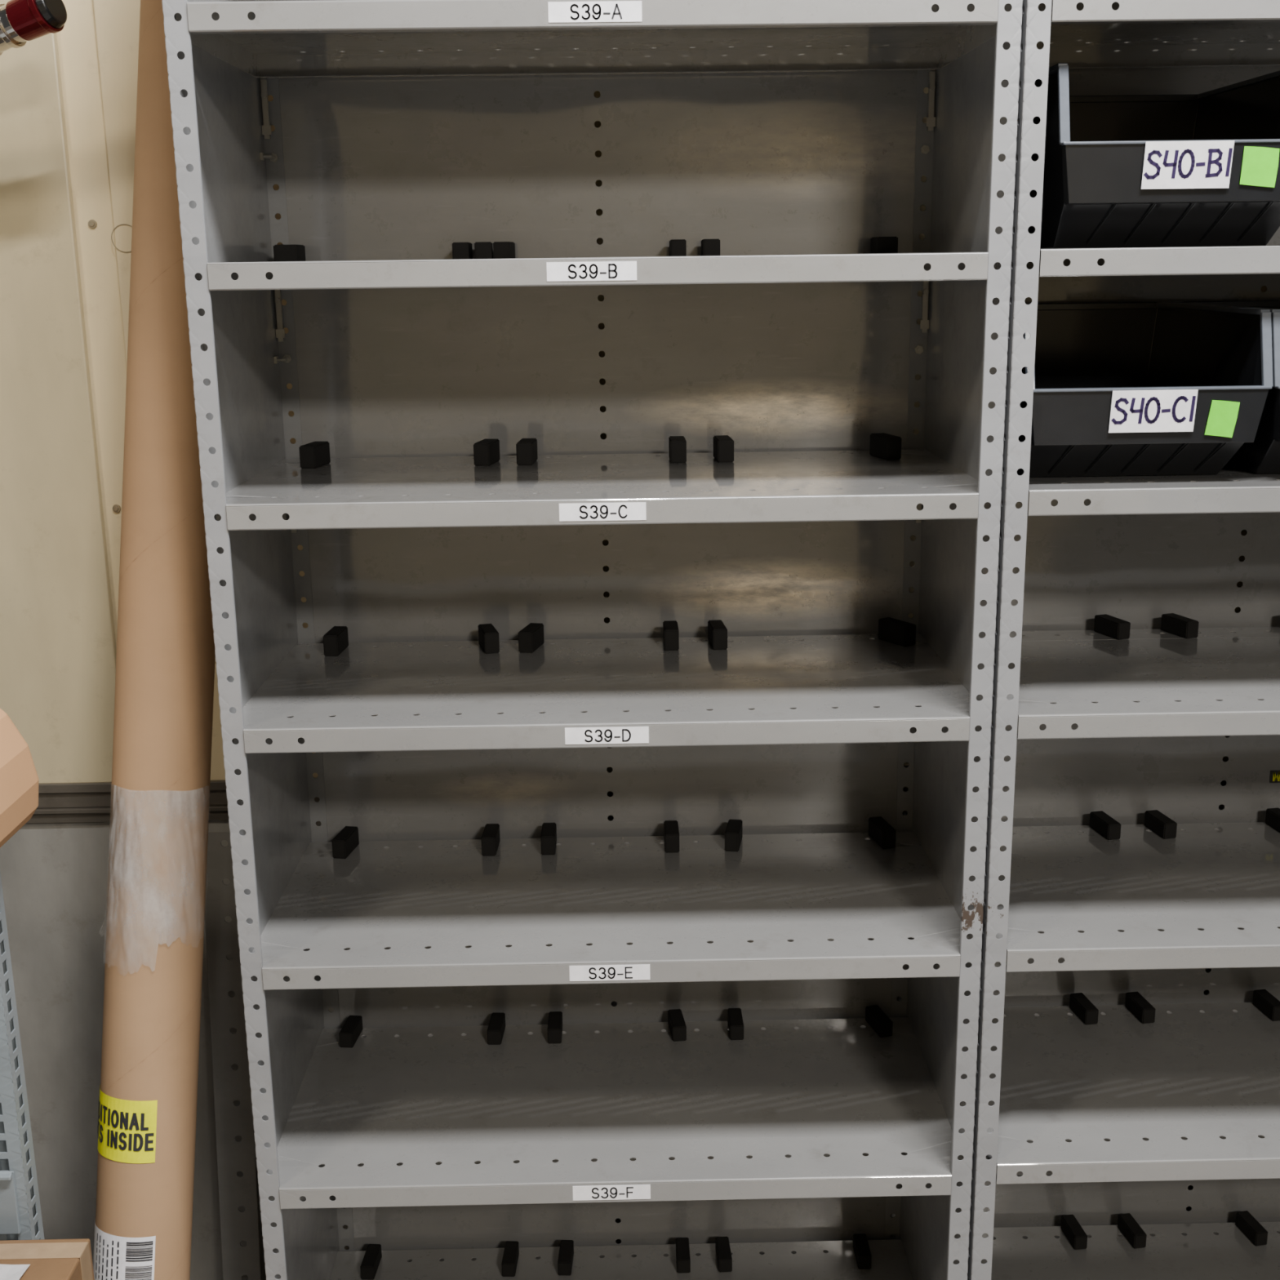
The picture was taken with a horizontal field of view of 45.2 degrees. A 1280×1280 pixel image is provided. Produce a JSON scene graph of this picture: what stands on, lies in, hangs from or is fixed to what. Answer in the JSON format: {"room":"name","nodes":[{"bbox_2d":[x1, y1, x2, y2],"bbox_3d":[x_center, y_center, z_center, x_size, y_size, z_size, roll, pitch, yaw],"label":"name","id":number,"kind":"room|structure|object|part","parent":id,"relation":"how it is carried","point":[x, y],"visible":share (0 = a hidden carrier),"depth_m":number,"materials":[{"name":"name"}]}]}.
{"room":"warehouse storage room","nodes":[
{"label":"warehouse storage room","id":0,"kind":"room"},
{"bbox_2d":[0,0,1266,1279],"bbox_3d":[-0.314,-0.768,2.167,4.800,3.850,0.094,-1,14,-1],"label":"wall","id":1,"kind":"structure","parent":0,"point":[68,96],"depth_m":2.26,"materials":[{"name":"beige paint"}]},
{"bbox_2d":[0,0,66,55],"bbox_3d":[-0.893,-0.744,1.952,0.384,0.141,0.167,10,18,38],"label":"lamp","id":2,"kind":"object","parent":1,"relation":"attached to","point":[21,21],"visible":1,"depth_m":1.87,"materials":[{"name":"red metal"}]},
{"bbox_3d":[-1.762,-1.185,2.001,1.914,2.922,0.014,-1,14,-1],"label":"wall panel","id":3,"kind":"part","parent":1,"relation":"part of","materials":[{"name":"beige paint"}]},
{"bbox_3d":[-0.184,-1.211,2.021,1.130,2.922,0.012,-1,14,-1],"label":"wall panel","id":4,"kind":"part","parent":1,"relation":"part of","materials":[{"name":"beige paint"}]},
{"bbox_3d":[-0.294,0.689,2.487,4.800,0.868,0.008,-1,14,-1],"label":"wall panel","id":5,"kind":"part","parent":1,"relation":"part of","materials":[{"name":"grey paint"}]},
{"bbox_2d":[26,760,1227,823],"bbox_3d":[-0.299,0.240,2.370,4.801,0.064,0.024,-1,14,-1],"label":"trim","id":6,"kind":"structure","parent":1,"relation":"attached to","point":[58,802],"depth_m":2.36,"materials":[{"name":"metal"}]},
{"bbox_3d":[-0.249,1.722,0.201,4.800,0.050,5.100,-1,14,-1],"label":"floor","id":7,"kind":"structure","parent":0,"visible":0},
{"bbox_2d":[0,871,44,1240],"bbox_3d":[-1.197,0.803,1.718,0.892,1.036,0.452,-1,14,-1],"label":"rack","id":8,"kind":"object","parent":7,"relation":"on","point":[20,1214],"visible":0.85,"depth_m":1.88,"materials":[{"name":"grey metal"}]},
{"bbox_2d":[0,708,39,847],"bbox_3d":[-0.890,0.169,1.648,0.382,0.220,0.300,-1,14,-1],"label":"cardboard tube","id":9,"kind":"object","parent":8,"relation":"on","point":[19,778],"visible":1,"depth_m":1.74,"materials":[{"name":"brown cardboard"}]},
{"bbox_2d":[0,1238,94,1279],"bbox_3d":[-0.850,0.907,1.748,0.373,0.297,0.320,-1,14,-1],"label":"cardboard box","id":10,"kind":"object","parent":8,"relation":"on","point":[44,1259],"visible":1,"depth_m":1.83,"materials":[{"name":"brown cardboard"}]},
{"bbox_2d":[93,0,215,1279],"bbox_3d":[-0.641,0.192,2.034,0.146,2.059,0.522,5,15,21],"label":"cardboard tube","id":11,"kind":"object","parent":7,"relation":"on","point":[166,655],"visible":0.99,"depth_m":1.98,"materials":[{"name":"brown cardboard"}]},
{"bbox_2d":[204,832,266,1279],"bbox_3d":[-0.630,0.712,2.397,0.077,0.872,0.079,-1,14,-1],"label":"post","id":12,"kind":"object","parent":7,"relation":"on","point":[224,975],"visible":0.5,"depth_m":2.37,"materials":[{"name":"metal"}]},
{"bbox_2d":[161,0,1022,1279],"bbox_3d":[-0.042,0.026,2.021,0.910,2.370,0.442,-1,14,-1],"label":"shelving unit","id":13,"kind":"object","parent":7,"relation":"on","point":[793,135],"visible":0.99,"depth_m":2.08,"materials":[{"name":"paint"}]},
{"bbox_3d":[-0.480,0.082,1.820,0.026,2.370,0.033,-1,14,-1],"label":"post","id":14,"kind":"part","parent":13,"relation":"part of","materials":[{"name":"metal"}]},
{"bbox_3d":[-0.494,0.029,2.017,0.001,2.340,0.428,-1,14,-1],"label":"panel","id":15,"kind":"part","parent":13,"relation":"part of","materials":[{"name":"paint"}]},
{"bbox_2d":[273,244,306,261],"bbox_3d":[-0.468,-0.516,2.053,0.031,0.023,0.058,-1,14,-1],"label":"block","id":16,"kind":"object","parent":13,"relation":"on","point":[281,252],"visible":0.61,"depth_m":2.02,"materials":[{"name":"black plastic"}]},
{"bbox_3d":[-0.486,-0.014,2.212,0.027,2.370,0.035,-1,14,-1],"label":"post","id":17,"kind":"part","parent":13,"relation":"part of","materials":[{"name":"metal"}]},
{"bbox_2d":[298,441,330,468],"bbox_3d":[-0.437,-0.249,2.067,0.022,0.030,0.058,1,14,9],"label":"block","id":18,"kind":"object","parent":13,"relation":"on","point":[314,455],"visible":1,"depth_m":2.04,"materials":[{"name":"black plastic"}]},
{"bbox_2d":[323,626,348,656],"bbox_3d":[-0.428,0.002,2.165,0.020,0.030,0.058,0,14,4],"label":"block","id":19,"kind":"object","parent":13,"relation":"on","point":[335,641],"visible":1,"depth_m":2.14,"materials":[{"name":"black plastic"}]},
{"bbox_2d":[331,826,359,858],"bbox_3d":[-0.430,0.296,2.247,0.021,0.029,0.058,1,14,9],"label":"block","id":20,"kind":"object","parent":13,"relation":"on","point":[347,840],"visible":1,"depth_m":2.23,"materials":[{"name":"black plastic"}]},
{"bbox_2d":[338,1015,362,1048],"bbox_3d":[-0.438,0.593,2.327,0.021,0.024,0.058,0,14,5],"label":"block","id":21,"kind":"object","parent":13,"relation":"on","point":[352,1028],"visible":1,"depth_m":2.31,"materials":[{"name":"black plastic"}]},
{"bbox_2d":[360,1244,382,1279],"bbox_3d":[-0.421,0.974,2.408,0.021,0.024,0.058,0,14,3],"label":"block","id":22,"kind":"object","parent":13,"relation":"on","point":[369,1266],"visible":1,"depth_m":2.39,"materials":[{"name":"black plastic"}]},
{"bbox_2d":[452,242,472,259],"bbox_3d":[-0.237,-0.520,2.055,0.022,0.023,0.058,-1,14,-1],"label":"block","id":23,"kind":"object","parent":13,"relation":"on","point":[460,250],"visible":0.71,"depth_m":2.03,"materials":[{"name":"black plastic"}]},
{"bbox_2d":[474,241,493,258],"bbox_3d":[-0.209,-0.520,2.056,0.023,0.023,0.058,-2,14,-4],"label":"block","id":24,"kind":"object","parent":13,"relation":"on","point":[482,250],"visible":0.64,"depth_m":2.03,"materials":[{"name":"black plastic"}]},
{"bbox_2d":[473,439,500,466],"bbox_3d":[-0.206,-0.253,2.070,0.022,0.030,0.058,1,14,9],"label":"block","id":25,"kind":"object","parent":13,"relation":"on","point":[486,451],"visible":1,"depth_m":2.04,"materials":[{"name":"black plastic"}]},
{"bbox_2d":[478,623,499,653],"bbox_3d":[-0.213,-0.002,2.167,0.021,0.030,0.058,-4,14,-14],"label":"block","id":26,"kind":"object","parent":13,"relation":"on","point":[488,636],"visible":1,"depth_m":2.14,"materials":[{"name":"black plastic"}]},
{"bbox_2d":[480,823,500,856],"bbox_3d":[-0.218,0.292,2.250,0.020,0.029,0.058,0,14,1],"label":"block","id":27,"kind":"object","parent":13,"relation":"on","point":[490,838],"visible":1,"depth_m":2.22,"materials":[{"name":"black plastic"}]},
{"bbox_2d":[487,1012,505,1044],"bbox_3d":[-0.218,0.589,2.330,0.021,0.024,0.058,0,14,2],"label":"block","id":28,"kind":"object","parent":13,"relation":"on","point":[496,1027],"visible":1,"depth_m":2.31,"materials":[{"name":"black plastic"}]},
{"bbox_2d":[493,241,515,258],"bbox_3d":[-0.181,-0.521,2.056,0.023,0.023,0.058,0,14,2],"label":"block","id":29,"kind":"object","parent":13,"relation":"on","point":[501,250],"visible":0.81,"depth_m":2.03,"materials":[{"name":"black plastic"}]},
{"bbox_2d":[501,1240,519,1276],"bbox_3d":[-0.203,0.971,2.411,0.021,0.024,0.058,0,14,2],"label":"block","id":30,"kind":"object","parent":13,"relation":"on","point":[511,1252],"visible":1,"depth_m":2.40,"materials":[{"name":"black plastic"}]},
{"bbox_2d":[515,438,537,465],"bbox_3d":[-0.152,-0.254,2.071,0.022,0.030,0.058,0,14,3],"label":"block","id":31,"kind":"object","parent":13,"relation":"on","point":[526,448],"visible":1,"depth_m":2.04,"materials":[{"name":"black plastic"}]},
{"bbox_2d":[518,622,544,653],"bbox_3d":[-0.153,-0.003,2.168,0.021,0.030,0.058,2,14,13],"label":"block","id":32,"kind":"object","parent":13,"relation":"on","point":[531,637],"visible":1,"depth_m":2.15,"materials":[{"name":"black plastic"}]},
{"bbox_2d":[540,822,556,854],"bbox_3d":[-0.134,0.291,2.251,0.020,0.029,0.058,-1,14,-1],"label":"block","id":33,"kind":"object","parent":13,"relation":"on","point":[548,832],"visible":1,"depth_m":2.23,"materials":[{"name":"black plastic"}]},
{"bbox_2d":[547,1011,562,1044],"bbox_3d":[-0.129,0.588,2.331,0.020,0.024,0.058,-1,14,-1],"label":"block","id":34,"kind":"object","parent":13,"relation":"on","point":[555,1018],"visible":1,"depth_m":2.31,"materials":[{"name":"black plastic"}]},
{"bbox_2d":[557,1240,573,1275],"bbox_3d":[-0.116,0.969,2.412,0.021,0.024,0.058,0,14,2],"label":"block","id":35,"kind":"object","parent":13,"relation":"on","point":[566,1255],"visible":1,"depth_m":2.40,"materials":[{"name":"black plastic"}]},
{"bbox_3d":[-0.052,-0.714,1.830,0.903,0.030,0.422,-1,14,-1],"label":"shelf","id":36,"kind":"part","parent":13,"relation":"part of","materials":[{"name":"metal"}]},
{"bbox_3d":[-0.048,-0.455,1.893,0.903,0.030,0.422,-1,14,-1],"label":"shelf","id":37,"kind":"part","parent":13,"relation":"part of","materials":[{"name":"metal"}]},
{"bbox_3d":[-0.045,-0.196,1.957,0.903,0.030,0.422,-1,14,-1],"label":"shelf","id":38,"kind":"part","parent":13,"relation":"part of","materials":[{"name":"metal"}]},
{"bbox_3d":[-0.041,0.063,2.021,0.903,0.030,0.422,-1,14,-1],"label":"shelf","id":39,"kind":"part","parent":13,"relation":"part of","materials":[{"name":"metal"}]},
{"bbox_3d":[-0.037,0.359,2.093,0.903,0.030,0.422,-1,14,-1],"label":"shelf","id":40,"kind":"part","parent":13,"relation":"part of","materials":[{"name":"metal"}]},
{"bbox_3d":[-0.033,0.655,2.166,0.903,0.030,0.422,-1,14,-1],"label":"shelf","id":41,"kind":"part","parent":13,"relation":"part of","materials":[{"name":"metal"}]},
{"bbox_3d":[-0.028,1.034,2.259,0.903,0.030,0.422,-1,14,-1],"label":"shelf","id":42,"kind":"part","parent":13,"relation":"part of","materials":[{"name":"metal"}]},
{"bbox_2d":[662,620,679,650],"bbox_3d":[0.044,-0.006,2.171,0.020,0.030,0.058,-1,14,-1],"label":"block","id":43,"kind":"object","parent":13,"relation":"on","point":[670,628],"visible":1,"depth_m":2.14,"materials":[{"name":"black plastic"}]},
{"bbox_2d":[663,820,679,853],"bbox_3d":[0.046,0.288,2.253,0.020,0.029,0.058,-1,14,-1],"label":"block","id":44,"kind":"object","parent":13,"relation":"on","point":[671,829],"visible":1,"depth_m":2.23,"materials":[{"name":"black plastic"}]},
{"bbox_2d":[667,1008,686,1041],"bbox_3d":[0.056,0.585,2.333,0.021,0.024,0.058,-2,14,-6],"label":"block","id":45,"kind":"object","parent":13,"relation":"on","point":[677,1024],"visible":1,"depth_m":2.31,"materials":[{"name":"black plastic"}]},
{"bbox_2d":[668,435,686,462],"bbox_3d":[0.051,-0.257,2.073,0.022,0.030,0.058,-1,14,-1],"label":"block","id":46,"kind":"object","parent":13,"relation":"on","point":[677,444],"visible":1,"depth_m":2.05,"materials":[{"name":"black plastic"}]},
{"bbox_2d":[669,239,686,256],"bbox_3d":[0.051,-0.524,2.059,0.020,0.023,0.058,-1,14,-1],"label":"block","id":47,"kind":"object","parent":13,"relation":"on","point":[677,247],"visible":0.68,"depth_m":2.03,"materials":[{"name":"black plastic"}]},
{"bbox_2d":[675,1237,690,1273],"bbox_3d":[0.068,0.966,2.414,0.020,0.024,0.058,-1,14,-1],"label":"block","id":48,"kind":"object","parent":13,"relation":"on","point":[682,1249],"visible":1,"depth_m":2.40,"materials":[{"name":"black plastic"}]},
{"bbox_2d":[701,239,719,256],"bbox_3d":[0.095,-0.525,2.059,0.022,0.023,0.058,-1,14,-1],"label":"block","id":49,"kind":"object","parent":13,"relation":"on","point":[708,246],"visible":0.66,"depth_m":2.03,"materials":[{"name":"black plastic"}]},
{"bbox_2d":[707,619,727,649],"bbox_3d":[0.110,-0.007,2.171,0.021,0.030,0.058,-2,14,-5],"label":"block","id":50,"kind":"object","parent":13,"relation":"on","point":[717,630],"visible":1,"depth_m":2.15,"materials":[{"name":"black plastic"}]},
{"bbox_2d":[713,435,733,462],"bbox_3d":[0.113,-0.258,2.074,0.022,0.030,0.058,-2,14,-4],"label":"block","id":51,"kind":"object","parent":13,"relation":"on","point":[723,445],"visible":1,"depth_m":2.05,"materials":[{"name":"black plastic"}]},
{"bbox_2d":[715,1236,732,1272],"bbox_3d":[0.132,0.965,2.415,0.020,0.024,0.058,-1,14,-3],"label":"block","id":52,"kind":"object","parent":13,"relation":"on","point":[724,1258],"visible":1,"depth_m":2.40,"materials":[{"name":"black plastic"}]},
{"bbox_2d":[724,819,742,851],"bbox_3d":[0.137,0.286,2.254,0.021,0.029,0.058,1,14,9],"label":"block","id":53,"kind":"object","parent":13,"relation":"on","point":[733,833],"visible":1,"depth_m":2.23,"materials":[{"name":"black plastic"}]},
{"bbox_2d":[727,1008,743,1039],"bbox_3d":[0.145,0.583,2.334,0.020,0.024,0.058,-1,14,-1],"label":"block","id":54,"kind":"object","parent":13,"relation":"on","point":[735,1020],"visible":1,"depth_m":2.31,"materials":[{"name":"black plastic"}]},
{"bbox_2d":[853,1233,871,1269],"bbox_3d":[0.349,0.962,2.418,0.020,0.024,0.058,-1,14,-1],"label":"block","id":55,"kind":"object","parent":13,"relation":"on","point":[860,1244],"visible":1,"depth_m":2.40,"materials":[{"name":"black plastic"}]},
{"bbox_2d":[865,1004,893,1037],"bbox_3d":[0.363,0.580,2.337,0.021,0.024,0.058,-4,14,-14],"label":"block","id":56,"kind":"object","parent":13,"relation":"on","point":[875,1017],"visible":1,"depth_m":2.32,"materials":[{"name":"black plastic"}]},
{"bbox_2d":[868,816,896,848],"bbox_3d":[0.355,0.283,2.257,0.021,0.029,0.058,-4,14,-12],"label":"block","id":57,"kind":"object","parent":13,"relation":"on","point":[880,831],"visible":1,"depth_m":2.24,"materials":[{"name":"black plastic"}]},
{"bbox_2d":[870,236,897,253],"bbox_3d":[0.327,-0.529,2.062,0.028,0.023,0.058,-1,14,-1],"label":"block","id":58,"kind":"object","parent":13,"relation":"on","point":[878,245],"visible":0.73,"depth_m":2.04,"materials":[{"name":"black plastic"}]},
{"bbox_2d":[869,432,901,460],"bbox_3d":[0.332,-0.262,2.076,0.022,0.030,0.058,-4,14,-14],"label":"block","id":59,"kind":"object","parent":13,"relation":"on","point":[883,446],"visible":1,"depth_m":2.06,"materials":[{"name":"black plastic"}]},
{"bbox_2d":[878,617,915,646],"bbox_3d":[0.363,-0.011,2.174,0.021,0.030,0.058,-9,16,-32],"label":"block","id":60,"kind":"object","parent":13,"relation":"on","point":[895,631],"visible":1,"depth_m":2.16,"materials":[{"name":"black plastic"}]},
{"bbox_3d":[0.396,-0.029,2.223,0.027,2.370,0.035,-1,14,-1],"label":"post","id":61,"kind":"part","parent":13,"relation":"part of","materials":[{"name":"metal"}]},
{"bbox_3d":[0.410,0.014,2.028,0.001,2.340,0.428,-1,14,-1],"label":"panel","id":62,"kind":"part","parent":13,"relation":"part of","materials":[{"name":"paint"}]},
{"bbox_3d":[0.403,0.067,1.831,0.026,2.370,0.033,-1,14,-1],"label":"post","id":63,"kind":"part","parent":13,"relation":"part of","materials":[{"name":"metal"}]},
{"bbox_2d":[967,0,1279,1279],"bbox_3d":[0.873,0.011,2.033,0.910,2.370,0.441,-1,14,-1],"label":"shelving unit","id":64,"kind":"object","parent":7,"relation":"on","point":[1108,1118],"visible":0.6,"depth_m":2.09,"materials":[{"name":"paint"}]},
{"bbox_3d":[0.421,0.013,2.028,0.001,2.340,0.428,-1,14,-1],"label":"panel","id":65,"kind":"part","parent":64,"relation":"part of","materials":[{"name":"paint"}]},
{"bbox_3d":[0.434,0.067,1.831,0.026,2.370,0.033,-1,14,-1],"label":"post","id":66,"kind":"part","parent":64,"relation":"part of","materials":[{"name":"metal"}]},
{"bbox_2d":[1060,1214,1087,1249],"bbox_3d":[0.686,0.936,2.429,0.021,0.024,0.058,-2,14,-6],"label":"block","id":67,"kind":"object","parent":64,"relation":"on","point":[1070,1226],"visible":1,"depth_m":2.42,"materials":[{"name":"black plastic"}]},
{"bbox_2d":[1069,992,1098,1024],"bbox_3d":[0.675,0.561,2.337,0.021,0.024,0.058,-3,14,-8],"label":"block","id":68,"kind":"object","parent":64,"relation":"on","point":[1079,1003],"visible":1,"depth_m":2.32,"materials":[{"name":"black plastic"}]},
{"bbox_2d":[1089,810,1120,839],"bbox_3d":[0.686,0.273,2.267,0.021,0.024,0.058,-3,14,-10],"label":"block","id":69,"kind":"object","parent":64,"relation":"on","point":[1102,823],"visible":1,"depth_m":2.25,"materials":[{"name":"black plastic"}]},
{"bbox_2d":[1093,613,1130,639],"bbox_3d":[0.674,-0.019,2.195,0.020,0.024,0.058,-5,15,-18],"label":"block","id":70,"kind":"object","parent":64,"relation":"on","point":[1113,627],"visible":1,"depth_m":2.18,"materials":[{"name":"black plastic"}]},
{"bbox_3d":[0.886,1.001,2.266,0.903,0.030,0.422,-1,14,-1],"label":"shelf","id":71,"kind":"part","parent":64,"relation":"part of","materials":[{"name":"metal"}]},
{"bbox_2d":[1117,1213,1146,1248],"bbox_3d":[0.778,0.934,2.431,0.021,0.024,0.058,-3,14,-8],"label":"block","id":72,"kind":"object","parent":64,"relation":"on","point":[1127,1224],"visible":1,"depth_m":2.42,"materials":[{"name":"black plastic"}]},
{"bbox_3d":[0.881,0.626,2.174,0.903,0.030,0.422,-1,14,-1],"label":"shelf","id":73,"kind":"part","parent":64,"relation":"part of","materials":[{"name":"metal"}]},
{"bbox_3d":[0.877,0.339,2.103,0.903,0.030,0.422,-1,14,-1],"label":"shelf","id":74,"kind":"part","parent":64,"relation":"part of","materials":[{"name":"metal"}]},
{"bbox_2d":[1124,991,1155,1023],"bbox_3d":[0.761,0.559,2.338,0.021,0.024,0.058,-3,14,-8],"label":"block","id":75,"kind":"object","parent":64,"relation":"on","point":[1135,1002],"visible":1,"depth_m":2.33,"materials":[{"name":"black plastic"}]},
{"bbox_3d":[0.874,0.047,2.031,0.903,0.030,0.422,-1,14,-1],"label":"shelf","id":76,"kind":"part","parent":64,"relation":"part of","materials":[{"name":"metal"}]},
{"bbox_2d":[1017,302,1272,477],"bbox_3d":[0.575,-0.317,1.927,0.282,0.196,0.384,-1,14,-1],"label":"storage bin","id":77,"kind":"object","parent":64,"relation":"on","point":[1124,388],"visible":0.77,"depth_m":1.82,"materials":[{"name":"black plastic"}]},
{"bbox_3d":[0.578,-0.256,1.761,0.273,0.064,0.027,-1,14,-1],"label":"panel","id":78,"kind":"part","parent":77,"relation":"part of","materials":[{"name":"black plastic"}]},
{"bbox_3d":[0.867,-0.473,1.904,0.903,0.030,0.422,-1,14,-1],"label":"shelf","id":79,"kind":"part","parent":64,"relation":"part of","materials":[{"name":"metal"}]},
{"bbox_2d":[1027,62,1279,248],"bbox_3d":[0.603,-0.577,1.864,0.293,0.196,0.384,-1,14,-1],"label":"storage bin","id":80,"kind":"object","parent":64,"relation":"on","point":[1202,169],"visible":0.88,"depth_m":1.74,"materials":[{"name":"black plastic"}]},
{"bbox_3d":[0.606,-0.516,1.698,0.284,0.064,0.027,-1,14,-1],"label":"panel","id":81,"kind":"part","parent":80,"relation":"part of","materials":[{"name":"black plastic"}]},
{"bbox_3d":[0.870,-0.214,1.968,0.903,0.030,0.422,-1,14,-1],"label":"shelf","id":82,"kind":"part","parent":64,"relation":"part of","materials":[{"name":"metal"}]},
{"bbox_3d":[0.863,-0.729,1.841,0.903,0.030,0.422,-1,14,-1],"label":"shelf","id":83,"kind":"part","parent":64,"relation":"part of","materials":[{"name":"metal"}]},
{"bbox_2d":[1144,809,1177,839],"bbox_3d":[0.768,0.272,2.268,0.021,0.024,0.058,-3,14,-10],"label":"block","id":84,"kind":"object","parent":64,"relation":"on","point":[1155,820],"visible":1,"depth_m":2.25,"materials":[{"name":"black plastic"}]},
{"bbox_2d":[1160,613,1199,638],"bbox_3d":[0.771,-0.020,2.196,0.020,0.024,0.058,-5,15,-18],"label":"block","id":85,"kind":"object","parent":64,"relation":"on","point":[1184,627],"visible":1,"depth_m":2.18,"materials":[{"name":"black plastic"}]},
{"bbox_2d":[1170,300,1279,473],"bbox_3d":[0.859,-0.322,1.931,0.282,0.196,0.382,-1,14,-1],"label":"storage bin","id":86,"kind":"object","parent":64,"relation":"on","point":[1262,455],"visible":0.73,"depth_m":1.82,"materials":[{"name":"black plastic"}]},
{"bbox_3d":[0.862,-0.261,1.765,0.273,0.064,0.027,-1,14,-1],"label":"panel","id":87,"kind":"part","parent":86,"relation":"part of","materials":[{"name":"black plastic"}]},
{"bbox_2d":[1235,1210,1267,1246],"bbox_3d":[0.968,0.931,2.433,0.021,0.024,0.058,-3,14,-10],"label":"block","id":88,"kind":"object","parent":64,"relation":"on","point":[1255,1233],"visible":1,"depth_m":2.42,"materials":[{"name":"black plastic"}]},
{"bbox_2d":[1252,989,1279,1021],"bbox_3d":[0.958,0.556,2.341,0.021,0.024,0.058,-3,14,-8],"label":"block","id":89,"kind":"object","parent":64,"relation":"on","point":[1263,1000],"visible":1,"depth_m":2.33,"materials":[{"name":"black plastic"}]},
{"bbox_2d":[1265,808,1279,832],"bbox_3d":[0.949,0.269,2.270,0.021,0.024,0.058,-3,14,-8],"label":"block","id":90,"kind":"object","parent":64,"relation":"on","point":[1272,818],"visible":1,"depth_m":2.28,"materials":[{"name":"black plastic"}]}
]}

